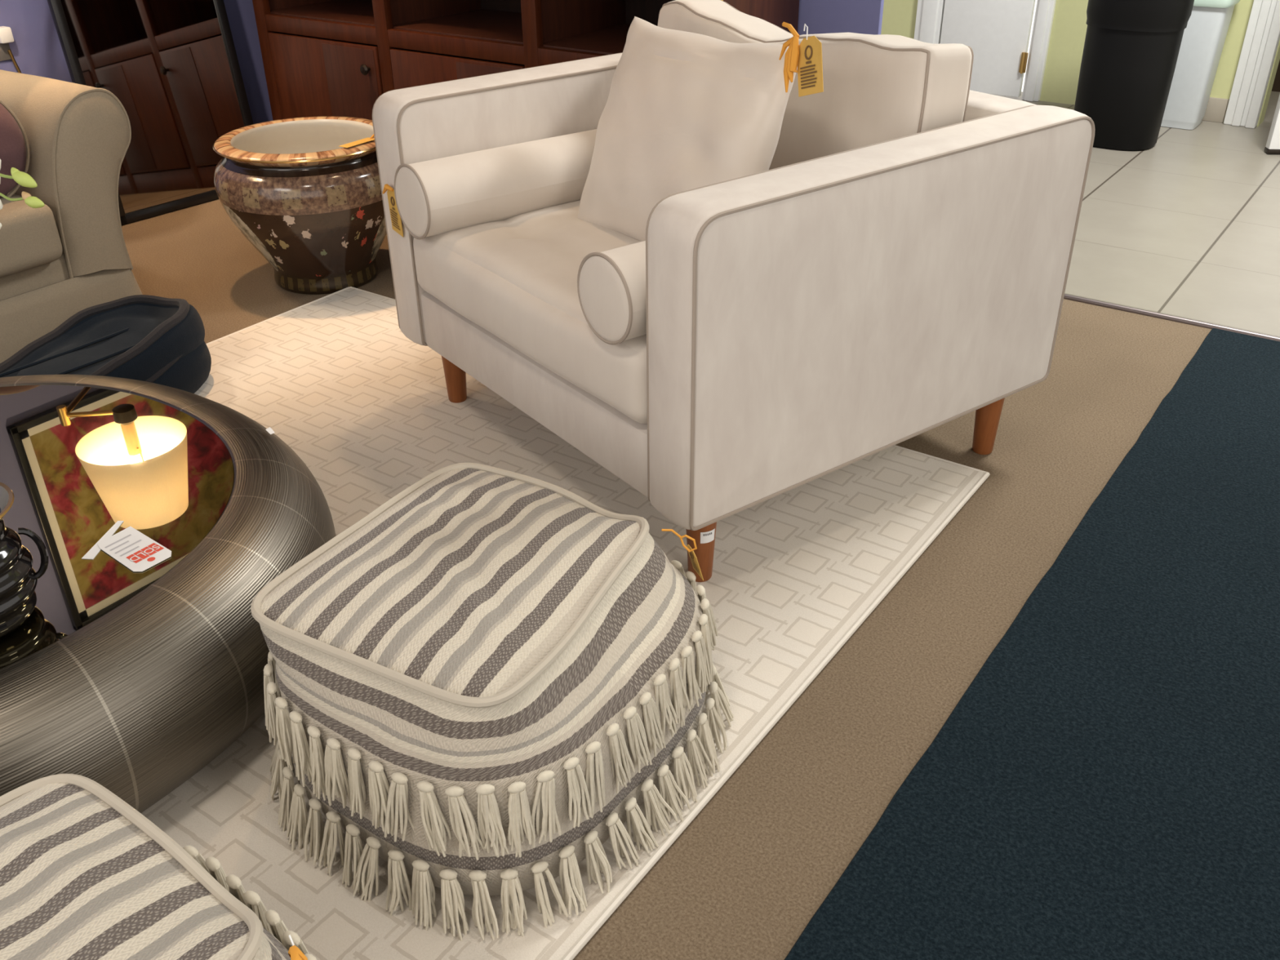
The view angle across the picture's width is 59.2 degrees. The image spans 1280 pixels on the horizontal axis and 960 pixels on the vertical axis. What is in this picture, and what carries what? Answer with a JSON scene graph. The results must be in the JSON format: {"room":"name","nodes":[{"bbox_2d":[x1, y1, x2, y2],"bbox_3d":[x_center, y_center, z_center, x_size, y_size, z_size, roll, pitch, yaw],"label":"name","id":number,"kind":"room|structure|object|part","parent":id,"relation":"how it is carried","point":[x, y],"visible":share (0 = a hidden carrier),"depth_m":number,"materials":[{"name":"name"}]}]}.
{"room":"store","nodes":[
{"label":"store","id":0,"kind":"room"},
{"bbox_2d":[0,0,272,124],"bbox_3d":[-3.021,-1.376,2.093,0.120,2.700,5.800,19,36,30],"label":"wall","id":1,"kind":"structure","parent":0,"point":[36,48],"depth_m":3.73,"materials":[{"name":"purple paint"}]},
{"bbox_2d":[0,26,22,73],"bbox_3d":[-2.007,-1.168,3.702,0.042,0.600,0.066,19,36,30],"label":"lamp","id":2,"kind":"object","parent":1,"relation":"attached to","point":[6,33],"visible":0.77,"depth_m":3.58,"materials":[{"name":"white fabric"}]},
{"bbox_3d":[-2.028,-1.365,3.589,0.008,0.056,0.049,19,36,30],"label":"plate","id":3,"kind":"part","parent":2,"relation":"part of","materials":[{"name":"metal"}]},
{"bbox_3d":[-2.003,-1.148,3.737,0.012,0.531,0.030,16,34,25],"label":"cord","id":4,"kind":"part","parent":2,"relation":"part of","materials":[{"name":"gold metal"}]},
{"bbox_2d":[121,199,1211,959],"bbox_3d":[-0.378,0.744,1.157,6.550,0.050,5.755,19,36,30],"label":"floor","id":5,"kind":"structure","parent":0,"point":[746,877],"depth_m":1.93,"materials":[{"name":"beige carpet"}]},
{"bbox_2d":[0,69,142,363],"bbox_3d":[-2.237,-0.422,2.429,0.930,0.700,2.091,19,36,30],"label":"sofa","id":6,"kind":"object","parent":5,"relation":"on","point":[64,257],"visible":0.88,"depth_m":2.78,"materials":[{"name":"beige fabric"}]},
{"bbox_2d":[0,99,30,198],"bbox_3d":[-1.617,-0.779,2.646,0.171,0.301,0.332,19,36,30],"label":"throw pillow","id":7,"kind":"object","parent":6,"relation":"on","point":[15,152],"visible":0.78,"depth_m":2.69,"materials":[{"name":"fabric"}]},
{"bbox_2d":[0,192,62,277],"bbox_3d":[-1.982,-0.569,2.680,0.840,0.170,0.800,19,36,30],"label":"seat cushion","id":8,"kind":"object","parent":6,"relation":"on","point":[31,239],"depth_m":2.70,"materials":[{"name":"beige fabric"}]},
{"bbox_3d":[-1.701,-0.852,3.037,0.869,0.465,0.258,19,36,30],"label":"arm","id":9,"kind":"part","parent":6,"relation":"part of"},
{"bbox_2d":[47,0,253,225],"bbox_3d":[-1.655,-1.500,3.810,0.149,1.135,0.607,21,37,32],"label":"leaning mirror","id":10,"kind":"object","parent":5,"relation":"on","point":[173,66],"visible":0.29,"depth_m":3.89,"materials":[{"name":"black paint"}]},
{"bbox_2d":[213,115,386,294],"bbox_3d":[-0.949,-0.797,3.305,0.533,0.424,0.533,19,36,30],"label":"planter","id":11,"kind":"object","parent":5,"relation":"on","point":[310,205],"visible":0.88,"depth_m":3.12,"materials":[{"name":"ceramic"}]},
{"bbox_2d":[338,133,374,147],"bbox_3d":[-0.769,-0.940,3.103,0.032,0.023,0.134,18,36,29],"label":"price tag","id":12,"kind":"object","parent":11,"relation":"on","point":[366,140],"visible":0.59,"depth_m":3.10,"materials":[{"name":"orange paper"}]},
{"bbox_2d":[252,0,799,120],"bbox_3d":[-0.463,-1.847,3.452,1.905,2.070,0.525,19,36,30],"label":"cabinet","id":13,"kind":"object","parent":5,"relation":"on","point":[336,58],"visible":0.28,"depth_m":3.72,"materials":[{"name":"brown wood"}]},
{"bbox_3d":[-1.087,-1.313,3.975,0.547,0.453,0.020,19,36,30],"label":"door","id":14,"kind":"part","parent":13,"relation":"part of","materials":[{"name":"brown wood"}]},
{"bbox_3d":[-0.982,-1.270,3.899,0.250,0.433,0.004,19,36,30],"label":"panel","id":15,"kind":"part","parent":13,"relation":"part of","materials":[{"name":"brown wood"}]},
{"bbox_3d":[-0.914,-1.369,3.760,0.036,0.036,0.031,19,36,30],"label":"knob","id":16,"kind":"part","parent":13,"relation":"part of","materials":[{"name":"brown metal"}]},
{"bbox_3d":[-0.584,-1.750,3.310,1.905,2.050,0.030,19,36,30],"label":"frame","id":17,"kind":"part","parent":13,"relation":"part of","materials":[{"name":"brown wood"}]},
{"bbox_3d":[-0.442,-1.481,3.695,1.865,0.022,0.446,19,36,30],"label":"shelf","id":18,"kind":"part","parent":13,"relation":"part of","materials":[{"name":"brown wood"}]},
{"bbox_3d":[-0.579,-1.135,3.663,0.568,0.453,0.020,19,36,30],"label":"door","id":19,"kind":"part","parent":13,"relation":"part of","materials":[{"name":"brown wood"}]},
{"bbox_3d":[-0.469,-1.090,3.584,0.260,0.433,0.004,19,36,30],"label":"panel","id":20,"kind":"part","parent":13,"relation":"part of","materials":[{"name":"brown wood"}]},
{"bbox_3d":[-0.315,-1.955,3.631,1.885,2.030,0.012,19,36,30],"label":"panel","id":21,"kind":"part","parent":13,"relation":"part of","materials":[{"name":"brown wood"}]},
{"bbox_2d":[141,286,990,959],"bbox_3d":[-1.035,0.421,1.653,1.936,0.012,3.368,19,36,30],"label":"area rug","id":22,"kind":"object","parent":5,"relation":"on","point":[366,407],"visible":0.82,"depth_m":2.14,"materials":[{"name":"beige carpet"}]},
{"bbox_2d":[0,773,316,959],"bbox_3d":[-0.575,0.606,1.017,0.606,0.334,0.657,24,39,36],"label":"pouf","id":23,"kind":"object","parent":22,"relation":"on","point":[85,875],"visible":0.98,"depth_m":1.09,"materials":[{"name":"fabric"}]},
{"bbox_2d":[288,934,307,959],"bbox_3d":[-0.310,0.479,1.036,0.036,0.100,0.068,-26,39,-36],"label":"price tag","id":24,"kind":"object","parent":23,"relation":"attached to","point":[295,953],"visible":1,"depth_m":1.03,"materials":[{"name":"brown"}]},
{"bbox_2d":[0,374,335,813],"bbox_3d":[-1.106,0.184,1.769,1.205,0.284,1.211,19,36,30],"label":"coffee table","id":25,"kind":"object","parent":22,"relation":"on","point":[122,679],"visible":0.8,"depth_m":1.60,"materials":[{"name":"metal"}]},
{"bbox_2d":[0,159,48,637],"bbox_3d":[-0.893,-0.156,1.499,0.186,0.574,0.537,-5,31,-6],"label":"potted orchid","id":26,"kind":"object","parent":25,"relation":"on","point":[18,578],"visible":1,"depth_m":1.45,"materials":[{"name":"black ceramic"}]},
{"bbox_3d":[-0.910,-0.386,1.557,0.050,0.050,0.022,-13,33,-20],"label":"flower","id":27,"kind":"part","parent":26,"relation":"part of","materials":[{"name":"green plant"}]},
{"bbox_3d":[-0.928,-0.243,1.486,0.150,0.411,0.451,-1,31,0],"label":"stem","id":28,"kind":"part","parent":26,"relation":"part of","materials":[{"name":"green plant"}]},
{"bbox_3d":[-0.898,-0.422,1.555,0.102,0.069,0.018,11,33,19],"label":"stem","id":29,"kind":"part","parent":26,"relation":"part of","materials":[{"name":"plant"}]},
{"bbox_3d":[-0.863,0.113,1.441,0.159,0.169,0.159,19,36,30],"label":"pot","id":30,"kind":"part","parent":26,"relation":"part of","materials":[{"name":"black ceramic"}]},
{"bbox_3d":[-0.789,0.094,1.473,0.026,0.081,0.009,-15,33,-22],"label":"handle","id":31,"kind":"part","parent":26,"relation":"part of","materials":[{"name":"black ceramic"}]},
{"bbox_3d":[-1.107,0.068,1.700,0.919,0.010,0.925,19,36,30],"label":"glass","id":32,"kind":"part","parent":25,"relation":"part of","materials":[{"name":"black mirror"}]},
{"bbox_2d":[81,520,171,571],"bbox_3d":[-0.747,0.100,1.627,0.150,0.002,0.093,19,36,30],"label":"tag","id":33,"kind":"object","parent":25,"relation":"on","point":[136,551],"visible":1,"depth_m":1.62,"materials":[{"name":"white paper"}]},
{"bbox_2d":[104,533,141,556],"bbox_3d":[-0.746,0.094,1.635,0.041,0.001,0.042,19,36,30],"label":"print","id":34,"kind":"object","parent":33,"relation":"on","point":[130,534],"depth_m":1.63},
{"bbox_2d":[145,341,211,393],"bbox_3d":[-1.257,-0.223,2.612,0.342,0.126,0.554,16,34,25],"label":"pet bed","id":35,"kind":"object","parent":22,"relation":"on","point":[191,371],"visible":0.13,"depth_m":2.64,"materials":[{"name":"fabric"}]},
{"bbox_2d":[0,294,204,381],"bbox_3d":[-1.270,-0.288,2.584,0.346,0.129,0.574,16,34,25],"label":"pet bed","id":36,"kind":"object","parent":35,"relation":"on","point":[134,337],"visible":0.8,"depth_m":2.63,"materials":[{"name":"fabric"}]},
{"bbox_2d":[250,462,733,941],"bbox_3d":[-0.197,0.257,1.598,0.598,0.333,0.652,19,36,30],"label":"pouf","id":37,"kind":"object","parent":22,"relation":"on","point":[476,683],"visible":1,"depth_m":1.43,"materials":[{"name":"fabric"}]},
{"bbox_2d":[661,528,703,580],"bbox_3d":[0.062,0.110,1.660,0.055,0.088,0.035,-13,33,-19],"label":"price tag","id":38,"kind":"object","parent":37,"relation":"hanging from","point":[693,557],"visible":1,"depth_m":1.66,"materials":[{"name":"brown"}]},
{"bbox_2d":[689,557,699,574],"bbox_3d":[0.081,0.127,1.680,0.003,0.025,0.025,-21,35,-13],"label":"print","id":39,"kind":"object","parent":38,"relation":"attached to","point":[694,560],"depth_m":1.68,"materials":[{"name":"yellow"}]},
{"bbox_2d":[372,52,1094,582],"bbox_3d":[0.137,-0.434,2.380,0.986,0.719,1.091,-21,36,-31],"label":"armchair","id":40,"kind":"object","parent":22,"relation":"on","point":[807,321],"visible":0.87,"depth_m":1.97,"materials":[{"name":"beige fabric"}]},
{"bbox_2d":[382,183,403,236],"bbox_3d":[-0.525,-0.572,2.390,0.017,0.109,0.064,-21,36,-31],"label":"price tag","id":41,"kind":"object","parent":40,"relation":"hanging from","point":[396,220],"visible":0.98,"depth_m":2.39,"materials":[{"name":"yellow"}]},
{"bbox_2d":[390,207,399,230],"bbox_3d":[-0.521,-0.558,2.399,0.004,0.046,0.035,-21,42,-31],"label":"print","id":42,"kind":"object","parent":41,"relation":"attached to","point":[394,214],"depth_m":2.40,"materials":[{"name":"brown"}]},
{"bbox_3d":[-0.432,-0.261,2.626,0.061,0.162,0.061,-21,36,-31],"label":"leg","id":43,"kind":"part","parent":40,"relation":"part of","materials":[{"name":"brown wood"}]},
{"bbox_2d":[394,128,596,239],"bbox_3d":[-0.213,-0.657,2.433,0.630,0.150,0.151,-21,36,-31],"label":"bolster cushion","id":44,"kind":"object","parent":40,"relation":"on","point":[434,197],"visible":0.64,"depth_m":2.31,"materials":[{"name":"beige fabric"}]},
{"bbox_3d":[-0.141,-0.703,2.673,0.966,0.550,0.136,-21,36,-31],"label":"arm","id":45,"kind":"part","parent":40,"relation":"part of","materials":[{"name":"beige fabric"}]},
{"bbox_2d":[413,200,647,423],"bbox_3d":[0.088,-0.444,2.333,0.866,0.179,0.831,-21,36,-31],"label":"seat cushion","id":46,"kind":"object","parent":40,"relation":"on","point":[511,282],"depth_m":2.12,"materials":[{"name":"beige fabric"}]},
{"bbox_3d":[0.146,-0.332,2.447,0.942,0.130,0.847,-21,36,-31],"label":"frame","id":47,"kind":"part","parent":40,"relation":"part of","materials":[{"name":"beige fabric"}]},
{"bbox_2d":[577,240,646,344],"bbox_3d":[0.180,-0.383,1.962,0.608,0.150,0.151,-21,36,-31],"label":"bolster cushion","id":48,"kind":"object","parent":40,"relation":"on","point":[611,283],"visible":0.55,"depth_m":1.79,"materials":[{"name":"beige fabric"}]},
{"bbox_2d":[577,16,797,241],"bbox_3d":[0.076,-0.647,2.177,0.239,0.390,0.546,-21,36,-31],"label":"throw pillow","id":49,"kind":"object","parent":40,"relation":"on","point":[683,110],"visible":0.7,"depth_m":2.10,"materials":[{"name":"beige fabric"}]},
{"bbox_2d":[778,22,823,97],"bbox_3d":[0.273,-0.712,1.917,0.029,0.116,0.122,-19,35,-28],"label":"price tag","id":50,"kind":"object","parent":49,"relation":"attached to","point":[807,55],"visible":1,"depth_m":1.92,"materials":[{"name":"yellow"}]},
{"bbox_2d":[800,60,817,88],"bbox_3d":[0.286,-0.688,1.912,0.004,0.042,0.040,-8,12,-34],"label":"print","id":51,"kind":"object","parent":50,"relation":"attached to","point":[807,62],"depth_m":1.91},
{"bbox_3d":[0.108,0.103,1.999,0.061,0.162,0.061,-21,36,-31],"label":"leg","id":52,"kind":"part","parent":40,"relation":"part of","materials":[{"name":"brown wood"}]},
{"bbox_2d":[657,0,973,169],"bbox_3d":[0.313,-0.760,2.354,0.200,0.393,0.794,-21,36,-30],"label":"cushion","id":53,"kind":"object","parent":40,"relation":"on","point":[877,88],"visible":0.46,"depth_m":2.09,"materials":[{"name":"beige fabric"}]},
{"bbox_3d":[0.429,-0.318,2.011,0.966,0.550,0.136,-21,36,-31],"label":"arm","id":54,"kind":"part","parent":40,"relation":"part of","materials":[{"name":"beige fabric"}]},
{"bbox_3d":[0.742,-0.138,2.404,0.061,0.172,0.061,-21,36,-31],"label":"leg","id":55,"kind":"part","parent":40,"relation":"part of","materials":[{"name":"brown wood"}]},
{"bbox_2d":[784,328,1279,959],"bbox_3d":[0.696,1.070,0.528,1.979,0.006,5.640,19,36,30],"label":"carpet runner","id":56,"kind":"object","parent":5,"relation":"on","point":[1105,784],"visible":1,"depth_m":1.66,"materials":[{"name":"blue carpet"}]},
{"bbox_2d":[1063,293,1279,341],"bbox_3d":[1.324,-0.477,3.131,6.450,0.019,0.020,19,36,30],"label":"trim","id":57,"kind":"structure","parent":5,"relation":"on","point":[1198,323],"depth_m":3.06,"materials":[{"name":"metal"}]},
{"bbox_2d":[797,0,884,35],"bbox_3d":[-0.353,-2.256,3.523,2.538,2.700,0.022,19,36,30],"label":"wall","id":58,"kind":"structure","parent":0,"point":[820,16],"depth_m":3.28,"materials":[{"name":"purple paint"}]},
{"bbox_2d":[880,0,1279,126],"bbox_3d":[2.612,-2.744,4.283,6.800,2.700,0.120,19,36,30],"label":"wall","id":59,"kind":"structure","parent":0,"point":[1068,29],"depth_m":5.17,"materials":[{"name":"yellow paint"}]},
{"bbox_2d":[913,0,1056,101],"bbox_3d":[1.606,-2.806,4.958,0.655,2.140,0.066,19,36,30],"label":"door","id":60,"kind":"structure","parent":59,"relation":"in","point":[997,32],"depth_m":5.33,"materials":[{"name":"white paint"}]},
{"bbox_3d":[1.630,-2.760,4.978,0.420,2.020,0.040,19,36,30],"label":"panel","id":61,"kind":"part","parent":60,"relation":"part of","materials":[{"name":"white paint"}]},
{"bbox_2d":[1201,97,1228,122],"bbox_3d":[2.467,-1.641,4.975,0.220,0.100,0.014,19,36,30],"label":"baseboard","id":62,"kind":"structure","parent":59,"relation":"attached to","point":[1216,108],"depth_m":4.93,"materials":[{"name":"beige tile"}]},
{"bbox_2d":[1223,0,1279,128],"bbox_3d":[3.046,-2.338,4.138,1.155,2.140,0.185,19,36,30],"label":"trim","id":63,"kind":"structure","parent":59,"relation":"attached to","point":[1262,36],"depth_m":4.75,"materials":[{"name":"white paint"}]},
{"bbox_2d":[1263,93,1279,154],"bbox_3d":[2.937,-2.159,3.941,0.905,2.026,0.045,3,31,6],"label":"door","id":64,"kind":"structure","parent":59,"relation":"in","point":[1273,144],"depth_m":4.45,"materials":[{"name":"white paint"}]},
{"bbox_2d":[994,91,1279,337],"bbox_3d":[1.931,-1.052,4.139,6.800,0.050,2.595,19,36,30],"label":"floor","id":65,"kind":"structure","parent":0,"point":[1186,225],"depth_m":3.72,"materials":[{"name":"tile"}]},
{"bbox_2d":[1074,0,1194,151],"bbox_3d":[1.958,-1.753,4.477,0.400,0.808,0.344,19,36,30],"label":"trash bin","id":66,"kind":"object","parent":65,"relation":"on","point":[1131,48],"visible":0.93,"depth_m":4.42,"materials":[{"name":"black plastic"}]},
{"bbox_2d":[1160,0,1239,129],"bbox_3d":[2.346,-1.785,4.795,0.244,0.530,0.244,19,36,30],"label":"trash bin","id":67,"kind":"object","parent":65,"relation":"on","point":[1204,36],"visible":0.7,"depth_m":4.71,"materials":[{"name":"white plastic"}]},
{"bbox_2d":[1263,91,1279,120],"bbox_3d":[3.357,-1.564,4.973,2.000,0.050,0.650,19,36,30],"label":"floor","id":68,"kind":"structure","parent":0,"point":[1274,95],"depth_m":5.21,"materials":[{"name":"tile"}]},
{"bbox_2d":[1271,60,1279,92],"bbox_3d":[3.558,-2.905,4.535,2.000,2.700,0.100,19,36,30],"label":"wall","id":69,"kind":"structure","parent":0,"point":[1276,86],"depth_m":5.45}
]}

